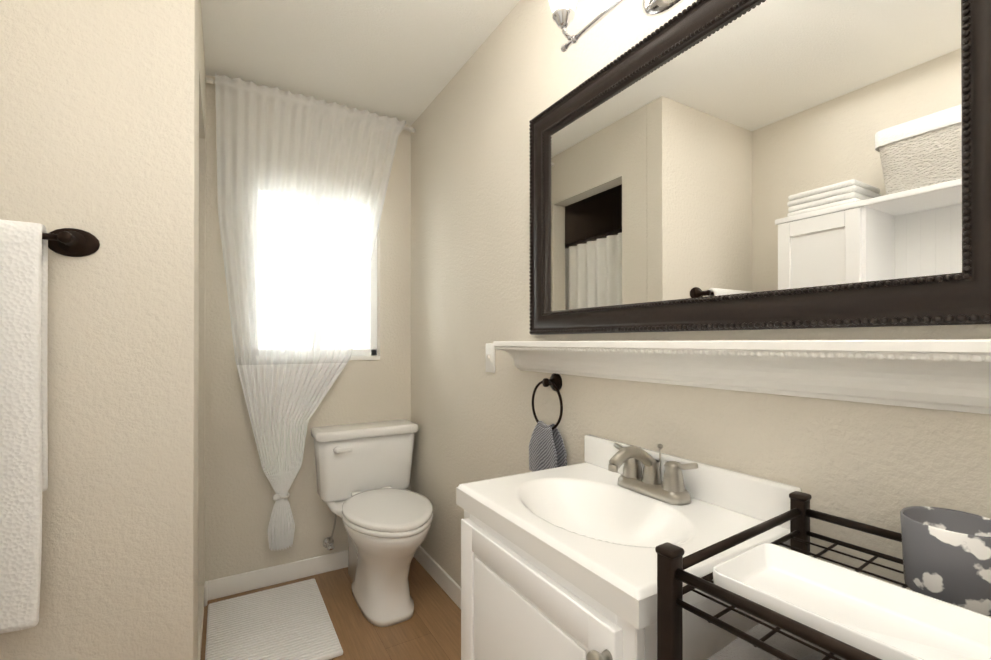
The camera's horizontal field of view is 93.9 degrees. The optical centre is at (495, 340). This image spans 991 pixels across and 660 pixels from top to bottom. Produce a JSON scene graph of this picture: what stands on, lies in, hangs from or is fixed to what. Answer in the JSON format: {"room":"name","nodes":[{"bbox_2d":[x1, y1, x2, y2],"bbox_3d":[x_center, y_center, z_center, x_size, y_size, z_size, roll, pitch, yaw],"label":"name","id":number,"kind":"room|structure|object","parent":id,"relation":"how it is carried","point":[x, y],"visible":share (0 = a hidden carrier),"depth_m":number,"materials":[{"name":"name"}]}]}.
{"room":"bathroom","nodes":[
{"label":"bathroom","id":0,"kind":"room"},
{"bbox_2d":[0,0,196,659],"bbox_3d":[-1.224,-0.020,1.171,0.780,2.440,0.100,0,0,-30],"label":"wall","id":1,"kind":"structure","parent":0,"point":[98,119],"depth_m":1.23,"materials":[{"name":"paint"}]},
{"bbox_2d":[42,228,99,256],"bbox_3d":[-1.268,-0.253,1.045,0.568,0.074,0.089,0,0,-30],"label":"bar","id":2,"kind":"object","parent":1,"relation":"attached to","point":[72,242],"visible":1,"depth_m":1.18,"materials":[{"name":"brown metal"}]},
{"bbox_2d":[0,219,47,633],"bbox_3d":[-1.257,0.194,1.018,0.395,0.955,0.074,0,0,-30],"label":"towel","id":3,"kind":"object","parent":2,"relation":"hanging from","point":[23,366],"visible":1,"depth_m":1.07,"materials":[{"name":"white fabric"}]},
{"bbox_2d":[195,0,205,659],"bbox_3d":[-1.173,-0.018,1.755,0.100,2.440,0.854,0,0,-30],"label":"wall","id":4,"kind":"structure","parent":0,"point":[200,328],"depth_m":2.08,"materials":[{"name":"paint"}]},
{"bbox_2d":[205,75,410,580],"bbox_3d":[-1.278,-0.017,2.247,1.980,2.440,0.100,0,0,-30],"label":"wall","id":5,"kind":"structure","parent":0,"point":[240,493],"depth_m":2.28,"materials":[{"name":"paint"}]},
{"bbox_2d":[204,550,347,605],"bbox_3d":[-0.926,1.159,2.375,0.960,0.090,0.030,0,0,-30],"label":"baseboard","id":6,"kind":"structure","parent":5,"relation":"attached to","point":[278,574],"depth_m":2.28,"materials":[{"name":"white wood"}]},
{"bbox_2d":[350,238,379,359],"bbox_3d":[-0.935,-0.346,2.434,0.640,0.900,0.097,0,0,-30],"label":"window","id":7,"kind":"structure","parent":5,"relation":"in","point":[370,353],"depth_m":2.59,"materials":[{"name":"plastic"}]},
{"bbox_2d":[200,557,460,659],"bbox_3d":[-0.491,1.249,0.907,2.020,0.100,3.240,0,0,-30],"label":"floor","id":8,"kind":"structure","parent":0,"point":[430,629],"depth_m":1.96,"materials":[{"name":"laminate"}]},
{"bbox_2d":[205,578,342,659],"bbox_3d":[-0.938,1.192,1.927,0.455,0.020,0.640,0,0,-30],"label":"bath mat","id":9,"kind":"object","parent":8,"relation":"on","point":[292,621],"visible":0.98,"depth_m":1.91,"materials":[{"name":"white fabric"}]},
{"bbox_2d":[311,419,432,626],"bbox_3d":[-0.537,0.821,2.174,0.518,0.766,0.769,0,0,-30],"label":"toilet","id":10,"kind":"object","parent":8,"relation":"on","point":[363,474],"visible":1,"depth_m":2.17,"materials":[{"name":"white ceramic"}]},
{"bbox_2d":[456,435,801,659],"bbox_3d":[0.219,0.736,0.985,0.474,0.928,0.578,0,0,-30],"label":"bathroom vanity","id":11,"kind":"object","parent":8,"relation":"on","point":[558,563],"visible":0.88,"depth_m":0.90,"materials":[{"name":"white wood"}]},
{"bbox_2d":[608,443,697,504],"bbox_3d":[0.319,0.292,1.045,0.168,0.114,0.236,0,0,-30],"label":"faucet","id":12,"kind":"object","parent":11,"relation":"on","point":[650,483],"visible":1,"depth_m":1.03,"materials":[{"name":"silver metal"}]},
{"bbox_2d":[655,491,908,659],"bbox_3d":[0.489,0.733,0.552,0.406,0.930,0.408,0,0,-34],"label":"rack","id":13,"kind":"object","parent":8,"relation":"on","point":[673,563],"visible":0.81,"depth_m":0.60,"materials":[{"name":"metal"}]},
{"bbox_2d":[707,620,845,659],"bbox_3d":[0.488,0.451,0.553,0.346,0.119,0.346,0,0,-34],"label":"towel stack","id":14,"kind":"object","parent":13,"relation":"on","point":[739,649],"visible":0.17,"depth_m":0.62,"materials":[{"name":"white fabric"}]},
{"bbox_2d":[713,543,990,659],"bbox_3d":[0.422,0.313,0.519,0.150,0.036,0.300,0,0,-34],"label":"tray","id":15,"kind":"object","parent":13,"relation":"on","point":[880,619],"visible":0.79,"depth_m":0.55,"materials":[{"name":"plastic"}]},
{"bbox_2d":[900,506,990,615],"bbox_3d":[0.600,0.283,0.604,0.108,0.097,0.108,0,0,-30],"label":"cup","id":16,"kind":"object","parent":13,"relation":"on","point":[946,553],"visible":0.96,"depth_m":0.58,"materials":[{"name":"grey ceramic"}]},
{"bbox_2d":[201,0,519,125],"bbox_3d":[-0.491,-1.291,0.915,2.020,0.100,3.240,0,0,-30],"label":"ceiling","id":17,"kind":"structure","parent":0,"point":[403,60],"depth_m":1.94,"materials":[{"name":"white paint"}]},
{"bbox_2d":[411,0,990,616],"bbox_3d":[0.319,-0.019,1.388,0.100,2.440,3.200,0,0,-30],"label":"wall","id":18,"kind":"structure","parent":0,"point":[861,462],"depth_m":1.56,"materials":[{"name":"paint"}]},
{"bbox_2d":[206,77,414,132],"bbox_3d":[-0.883,-1.181,2.349,0.996,0.028,0.028,0,0,-30],"label":"curtain rod","id":19,"kind":"object","parent":18,"relation":"attached to","point":[212,81],"visible":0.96,"depth_m":2.56,"materials":[{"name":"white metal"}]},
{"bbox_2d":[215,74,405,550],"bbox_3d":[-0.884,-0.109,2.338,0.914,2.225,0.072,0,0,-30],"label":"sheer curtain","id":20,"kind":"object","parent":19,"relation":"hanging from","point":[302,182],"visible":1,"depth_m":2.27,"materials":[{"name":"white fabric"}]},
{"bbox_2d":[414,546,460,608],"bbox_3d":[-0.106,1.158,1.997,0.012,0.090,1.515,0,0,-30],"label":"baseboard","id":21,"kind":"structure","parent":18,"relation":"attached to","point":[452,589],"depth_m":2.27,"materials":[{"name":"white wood"}]},
{"bbox_2d":[486,343,494,372],"bbox_3d":[-0.026,0.068,1.857,0.019,0.116,0.072,0,0,-30],"label":"switch plate","id":22,"kind":"object","parent":18,"relation":"attached to","point":[490,357],"visible":0.98,"depth_m":1.85,"materials":[{"name":"plastic"}]},
{"bbox_2d":[532,373,562,429],"bbox_3d":[0.176,0.194,1.483,0.048,0.182,0.160,0,0,-30],"label":"towel ring","id":23,"kind":"object","parent":18,"relation":"attached to","point":[554,382],"visible":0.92,"depth_m":1.47,"materials":[{"name":"brown metal"}]},
{"bbox_2d":[529,421,566,471],"bbox_3d":[0.163,0.343,1.475,0.047,0.168,0.151,0,0,-30],"label":"hand towel","id":24,"kind":"object","parent":23,"relation":"hanging from","point":[547,449],"visible":0.92,"depth_m":1.45,"materials":[{"name":"grey fabric"}]},
{"bbox_2d":[549,0,683,52],"bbox_3d":[0.362,-0.923,1.056,0.206,0.255,0.728,0,0,-30],"label":"sconce","id":25,"kind":"object","parent":18,"relation":"attached to","point":[563,12],"visible":1,"depth_m":1.26,"materials":[{"name":"silver metal"}]},
{"bbox_2d":[493,339,990,414],"bbox_3d":[0.393,0.052,1.046,0.120,0.105,1.375,0,0,-30],"label":"shelf ledge","id":26,"kind":"object","parent":18,"relation":"attached to","point":[951,375],"visible":1,"depth_m":0.80,"materials":[{"name":"white wood"}]},
{"bbox_2d":[529,0,990,334],"bbox_3d":[0.416,-0.386,1.089,0.038,0.728,1.137,0,0,-30],"label":"mirror","id":27,"kind":"object","parent":18,"relation":"attached to","point":[709,165],"visible":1,"depth_m":0.89,"materials":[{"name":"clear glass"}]},
{"label":"outside","id":28,"kind":"structure","parent":0,"visible":0},
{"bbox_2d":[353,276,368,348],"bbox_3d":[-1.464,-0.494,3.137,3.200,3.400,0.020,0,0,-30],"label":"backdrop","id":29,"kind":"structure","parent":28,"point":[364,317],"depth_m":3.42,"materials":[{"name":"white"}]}
]}

